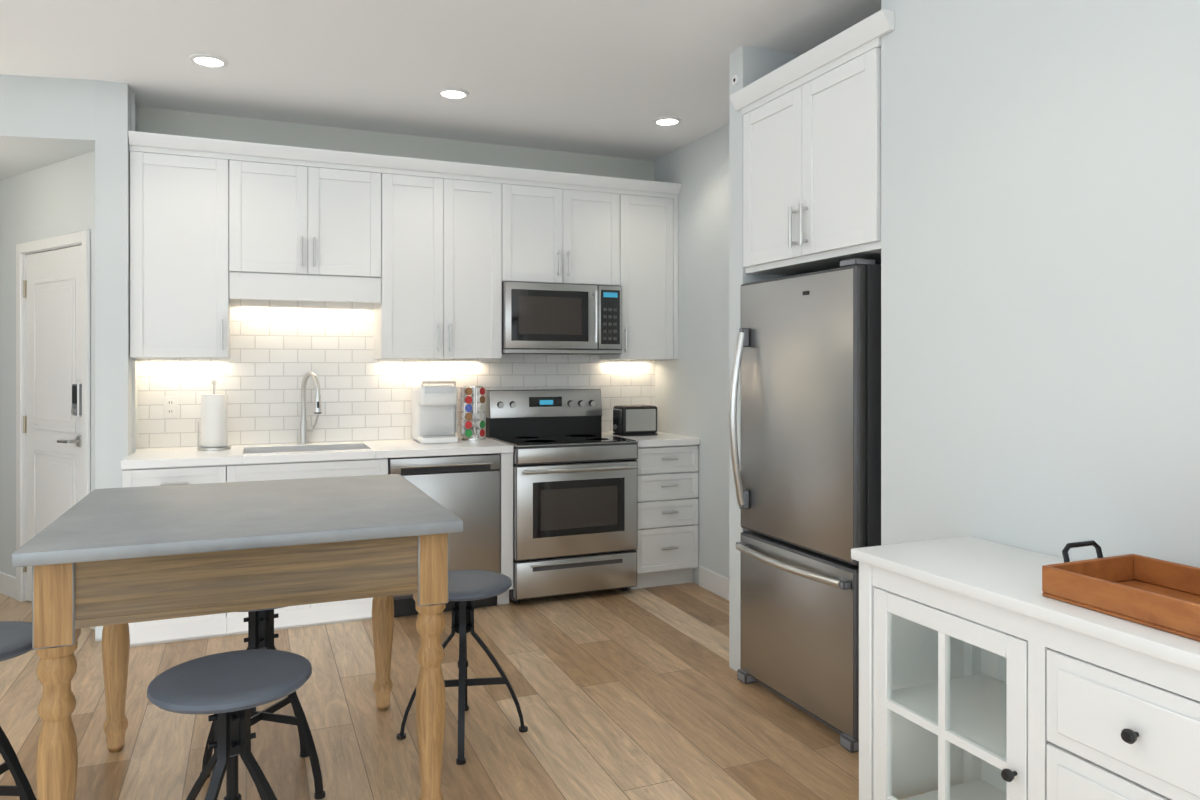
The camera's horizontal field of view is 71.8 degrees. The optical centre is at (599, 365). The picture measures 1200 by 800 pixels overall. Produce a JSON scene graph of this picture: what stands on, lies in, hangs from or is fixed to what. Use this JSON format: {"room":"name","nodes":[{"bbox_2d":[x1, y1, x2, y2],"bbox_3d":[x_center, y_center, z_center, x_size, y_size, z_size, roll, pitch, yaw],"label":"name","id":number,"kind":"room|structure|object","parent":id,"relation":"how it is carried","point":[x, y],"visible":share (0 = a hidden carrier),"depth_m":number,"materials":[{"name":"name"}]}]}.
{"room":"kitchen","nodes":[
{"label":"kitchen","id":0,"kind":"room"},
{"bbox_2d":[0,75,94,180],"bbox_3d":[-4.149,-1.261,4.948,2.395,0.296,2.890,0,0,-23],"label":"wall","id":1,"kind":"structure","parent":0,"point":[45,121],"depth_m":4.06,"materials":[{"name":"white paint"}]},
{"bbox_2d":[0,92,134,576],"bbox_3d":[-3.869,-0.026,5.236,3.500,2.766,0.120,0,0,35],"label":"wall","id":2,"kind":"structure","parent":0,"point":[54,199],"depth_m":4.77,"materials":[{"name":"white paint"}]},
{"bbox_2d":[0,572,15,598],"bbox_3d":[-4.321,1.294,5.472,1.229,0.125,1.941,0,0,-23],"label":"baseboard","id":3,"kind":"structure","parent":2,"relation":"attached to","point":[7,582],"depth_m":4.88,"materials":[{"name":"white wood"}]},
{"bbox_2d":[16,230,89,627],"bbox_3d":[-2.991,0.326,4.582,0.884,2.062,0.178,0,0,35],"label":"door","id":4,"kind":"structure","parent":2,"relation":"attached to","point":[52,379],"depth_m":4.58,"materials":[{"name":"white wood"}]},
{"bbox_2d":[95,80,137,641],"bbox_3d":[-2.497,-0.025,4.287,0.140,2.766,0.390,0,0,-23],"label":"wall","id":5,"kind":"structure","parent":0,"point":[113,404],"depth_m":4.11,"materials":[{"name":"white paint"}]},
{"bbox_2d":[138,106,653,180],"bbox_3d":[-0.939,-0.026,5.227,3.740,2.766,0.140,0,0,-23],"label":"wall","id":6,"kind":"structure","parent":0,"point":[186,123],"depth_m":4.99,"materials":[{"name":"white paint"}]},
{"bbox_2d":[128,131,243,357],"bbox_3d":[-2.197,-0.608,4.428,0.517,1.132,0.341,0,0,-23],"label":"upper cabinet","id":7,"kind":"object","parent":6,"relation":"attached to","point":[187,192],"depth_m":4.27,"materials":[{"name":"white wood"}]},
{"bbox_2d":[244,142,383,286],"bbox_3d":[-1.653,-0.836,4.656,0.781,0.677,0.341,0,0,-23],"label":"upper cabinet","id":8,"kind":"object","parent":6,"relation":"attached to","point":[312,215],"depth_m":4.50,"materials":[{"name":"white wood"}]},
{"bbox_2d":[137,299,654,448],"bbox_3d":[-1.065,-0.025,5.094,3.125,0.955,0.008,0,0,-23],"label":"tile backsplash","id":9,"kind":"structure","parent":6,"relation":"attached to","point":[279,349],"depth_m":4.86,"materials":[{"name":"white tile"}]},
{"bbox_2d":[163,396,177,417],"bbox_3d":[-2.356,0.225,4.545,0.070,0.115,0.007,0,0,-23],"label":"electrical outlet plate","id":10,"kind":"object","parent":9,"relation":"attached to","point":[170,407],"visible":1,"depth_m":4.54,"materials":[{"name":"white plastic"}]},
{"bbox_2d":[360,155,515,358],"bbox_3d":[-0.970,-0.609,4.942,0.818,1.132,0.341,0,0,-23],"label":"upper cabinet","id":11,"kind":"object","parent":6,"relation":"attached to","point":[427,257],"depth_m":4.79,"materials":[{"name":"white wood"}]},
{"bbox_2d":[516,168,623,286],"bbox_3d":[-0.294,-0.840,5.226,0.768,0.670,0.341,0,0,-23],"label":"upper cabinet","id":12,"kind":"object","parent":6,"relation":"attached to","point":[570,226],"depth_m":5.08,"materials":[{"name":"white wood"}]},
{"bbox_2d":[502,281,621,354],"bbox_3d":[-0.273,-0.288,5.176,0.760,0.426,0.445,0,0,-23],"label":"microwave","id":13,"kind":"object","parent":12,"relation":"attached to","point":[560,318],"visible":0.96,"depth_m":5.02,"materials":[{"name":"grey metal"}]},
{"bbox_2d":[599,178,679,359],"bbox_3d":[0.224,-0.609,5.443,0.473,1.132,0.341,0,0,-23],"label":"upper cabinet","id":14,"kind":"object","parent":6,"relation":"attached to","point":[650,289],"depth_m":5.30,"materials":[{"name":"white wood"}]},
{"bbox_2d":[0,0,880,160],"bbox_3d":[-0.732,-1.466,1.550,6.200,0.120,12.000,0,0,-23],"label":"ceiling","id":15,"kind":"structure","parent":0,"point":[613,78],"depth_m":3.78,"materials":[{"name":"white paint"}]},
{"bbox_2d":[189,54,227,67],"bbox_3d":[-1.800,-1.403,3.814,0.163,0.010,0.163,0,0,22],"label":"recessed light","id":16,"kind":"object","parent":15,"relation":"in","point":[209,60],"depth_m":3.80,"materials":[{"name":"white"}]},
{"bbox_2d":[437,88,468,98],"bbox_3d":[-0.757,-1.403,4.273,0.163,0.010,0.163,0,0,22],"label":"recessed light","id":17,"kind":"object","parent":15,"relation":"in","point":[451,93],"depth_m":4.26,"materials":[{"name":"white"}]},
{"bbox_2d":[653,116,680,125],"bbox_3d":[0.385,-1.403,4.757,0.163,0.010,0.163,0,0,22],"label":"recessed light","id":18,"kind":"object","parent":15,"relation":"in","point":[664,121],"depth_m":4.75,"materials":[{"name":"white"}]},
{"bbox_2d":[0,582,923,799],"bbox_3d":[-0.732,1.420,1.553,6.200,0.120,12.000,0,0,-23],"label":"floor","id":19,"kind":"structure","parent":0,"point":[639,694],"depth_m":3.19,"materials":[{"name":"brown wood"}]},
{"bbox_2d":[0,621,36,799],"bbox_3d":[-1.699,1.049,2.231,0.360,0.621,0.360,0,0,-41],"label":"stool","id":20,"kind":"object","parent":19,"relation":"on","point":[15,638],"visible":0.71,"depth_m":2.23,"materials":[{"name":"grey"}]},
{"bbox_2d":[122,464,245,646],"bbox_3d":[-2.146,0.924,4.303,0.512,0.868,0.609,0,0,-23],"label":"base cabinet","id":21,"kind":"object","parent":19,"relation":"on","point":[223,624],"depth_m":4.06,"materials":[{"name":"white wood"}]},
{"bbox_2d":[121,432,699,468],"bbox_3d":[-0.943,0.567,4.801,3.123,0.240,0.626,0,0,-23],"label":"countertop","id":22,"kind":"structure","parent":21,"relation":"on","point":[194,456],"depth_m":4.44,"materials":[{"name":"white stone"}]},
{"bbox_2d":[197,379,231,450],"bbox_3d":[-2.075,0.259,4.458,0.170,0.375,0.170,0,0,-23],"label":"paper towel holder","id":23,"kind":"object","parent":22,"relation":"on","point":[214,421],"visible":1,"depth_m":4.41,"materials":[{"name":"white paper"}]},
{"bbox_2d":[298,371,321,443],"bbox_3d":[-1.641,0.238,4.686,0.119,0.417,0.234,0,0,-23],"label":"faucet","id":24,"kind":"object","parent":22,"relation":"on","point":[304,428],"visible":1,"depth_m":4.74,"materials":[{"name":"silver metal"}]},
{"bbox_2d":[411,381,457,443],"bbox_3d":[-0.969,0.267,4.911,0.250,0.359,0.300,0,0,-23],"label":"coffee maker","id":25,"kind":"object","parent":22,"relation":"on","point":[433,414],"visible":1,"depth_m":4.83,"materials":[{"name":"white plastic"}]},
{"bbox_2d":[461,386,485,440],"bbox_3d":[-0.766,0.284,5.008,0.151,0.325,0.150,0,0,-23],"label":"pod carousel","id":26,"kind":"object","parent":22,"relation":"on","point":[474,416],"visible":1,"depth_m":4.96,"materials":[{"name":"silver metal"}]},
{"bbox_2d":[601,404,657,435],"bbox_3d":[0.186,0.345,5.429,0.278,0.200,0.321,0,0,-23],"label":"toaster","id":27,"kind":"object","parent":22,"relation":"on","point":[634,420],"visible":0.96,"depth_m":5.29,"materials":[{"name":"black metal"}]},
{"bbox_2d":[147,649,311,799],"bbox_3d":[-0.878,1.047,1.979,0.360,0.626,0.360,0,0,-33],"label":"stool","id":28,"kind":"object","parent":19,"relation":"on","point":[231,691],"visible":1,"depth_m":1.96,"materials":[{"name":"grey"}]},
{"bbox_2d":[11,474,462,799],"bbox_3d":[-1.103,0.900,2.671,1.080,0.918,1.110,0,0,-23],"label":"table","id":29,"kind":"object","parent":19,"relation":"on","point":[113,562],"visible":1,"depth_m":2.27,"materials":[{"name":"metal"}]},
{"bbox_2d":[200,606,324,799],"bbox_3d":[-1.096,1.039,2.679,0.360,0.641,0.360,0,0,-30],"label":"stool","id":30,"kind":"object","parent":19,"relation":"on","point":[261,635],"visible":0.4,"depth_m":2.65,"materials":[{"name":"grey metal"}]},
{"bbox_2d":[242,597,372,633],"bbox_3d":[-1.632,1.030,4.519,0.845,0.655,0.609,0,0,-23],"label":"base cabinet","id":31,"kind":"object","parent":19,"relation":"on","point":[297,616],"depth_m":4.32,"materials":[{"name":"white wood"}]},
{"bbox_2d":[388,453,499,616],"bbox_3d":[-0.953,0.924,4.796,0.611,0.866,0.622,0,0,-23],"label":"dishwasher","id":32,"kind":"object","parent":19,"relation":"on","point":[465,489],"visible":0.5,"depth_m":4.56,"materials":[{"name":"grey metal"}]},
{"bbox_2d":[397,570,527,764],"bbox_3d":[-0.506,1.076,3.057,0.360,0.566,0.360,0,0,35],"label":"stool","id":33,"kind":"object","parent":19,"relation":"on","point":[467,588],"visible":0.85,"depth_m":3.03,"materials":[{"name":"grey metal"}]},
{"bbox_2d":[486,389,638,603],"bbox_3d":[-0.235,0.755,5.048,0.757,1.205,0.714,0,0,-23],"label":"range","id":34,"kind":"object","parent":19,"relation":"on","point":[574,499],"visible":1,"depth_m":4.81,"materials":[{"name":"grey metal"}]},
{"bbox_2d":[627,445,697,588],"bbox_3d":[0.295,0.923,5.327,0.429,0.868,0.609,0,0,-23],"label":"base cabinet","id":35,"kind":"object","parent":19,"relation":"on","point":[667,515],"depth_m":5.06,"materials":[{"name":"white wood"}]},
{"bbox_2d":[729,258,880,752],"bbox_3d":[1.041,0.489,3.374,0.811,1.740,0.750,0,0,-23],"label":"refrigerator","id":36,"kind":"object","parent":19,"relation":"on","point":[807,359],"visible":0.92,"depth_m":3.15,"materials":[{"name":"grey metal"}]},
{"bbox_2d":[851,536,1199,799],"bbox_3d":[1.206,0.935,1.658,0.458,0.850,1.604,0,0,-23],"label":"credenza","id":37,"kind":"object","parent":19,"relation":"on","point":[988,670],"visible":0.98,"depth_m":1.91,"materials":[{"name":"white wood"}]},
{"bbox_2d":[1042,540,1199,641],"bbox_3d":[1.216,0.457,1.653,0.300,0.104,0.568,0,0,-23],"label":"tray","id":38,"kind":"object","parent":37,"relation":"on","point":[1161,595],"visible":1,"depth_m":1.78,"materials":[{"name":"brown wood"}]},
{"bbox_2d":[654,124,728,584],"bbox_3d":[0.959,-0.026,4.923,0.475,2.766,1.890,0,0,-23],"label":"wall","id":39,"kind":"structure","parent":0,"point":[692,390],"depth_m":5.07,"materials":[{"name":"white paint"}]},
{"bbox_2d":[699,566,728,600],"bbox_3d":[0.856,1.295,4.535,0.014,0.125,1.248,0,0,-23],"label":"baseboard","id":40,"kind":"structure","parent":39,"relation":"attached to","point":[714,582],"depth_m":4.93,"materials":[{"name":"white wood"}]},
{"bbox_2d":[729,46,799,670],"bbox_3d":[1.085,-0.025,3.891,1.040,2.766,0.110,0,0,-23],"label":"wall","id":41,"kind":"structure","parent":0,"point":[748,65],"depth_m":3.69,"materials":[{"name":"white paint"}]},
{"bbox_2d":[732,75,737,84],"bbox_3d":[0.601,-1.272,3.687,0.010,0.044,0.044,0,0,-23],"label":"sensor","id":42,"kind":"object","parent":41,"relation":"attached to","point":[735,80],"visible":1,"depth_m":3.68,"materials":[{"name":"white plastic"}]},
{"bbox_2d":[881,0,1199,567],"bbox_3d":[2.705,-0.021,0.027,1.040,2.766,6.530,0,0,-23],"label":"wall","id":43,"kind":"structure","parent":0,"point":[1040,276],"depth_m":2.26,"materials":[{"name":"white paint"}]},
{"bbox_2d":[730,9,894,275],"bbox_3d":[1.052,-0.798,3.324,0.642,0.783,0.962,0,0,-23],"label":"upper cabinet","id":44,"kind":"object","parent":43,"relation":"attached to","point":[811,160],"visible":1,"depth_m":3.16,"materials":[{"name":"white wood"}]}
]}

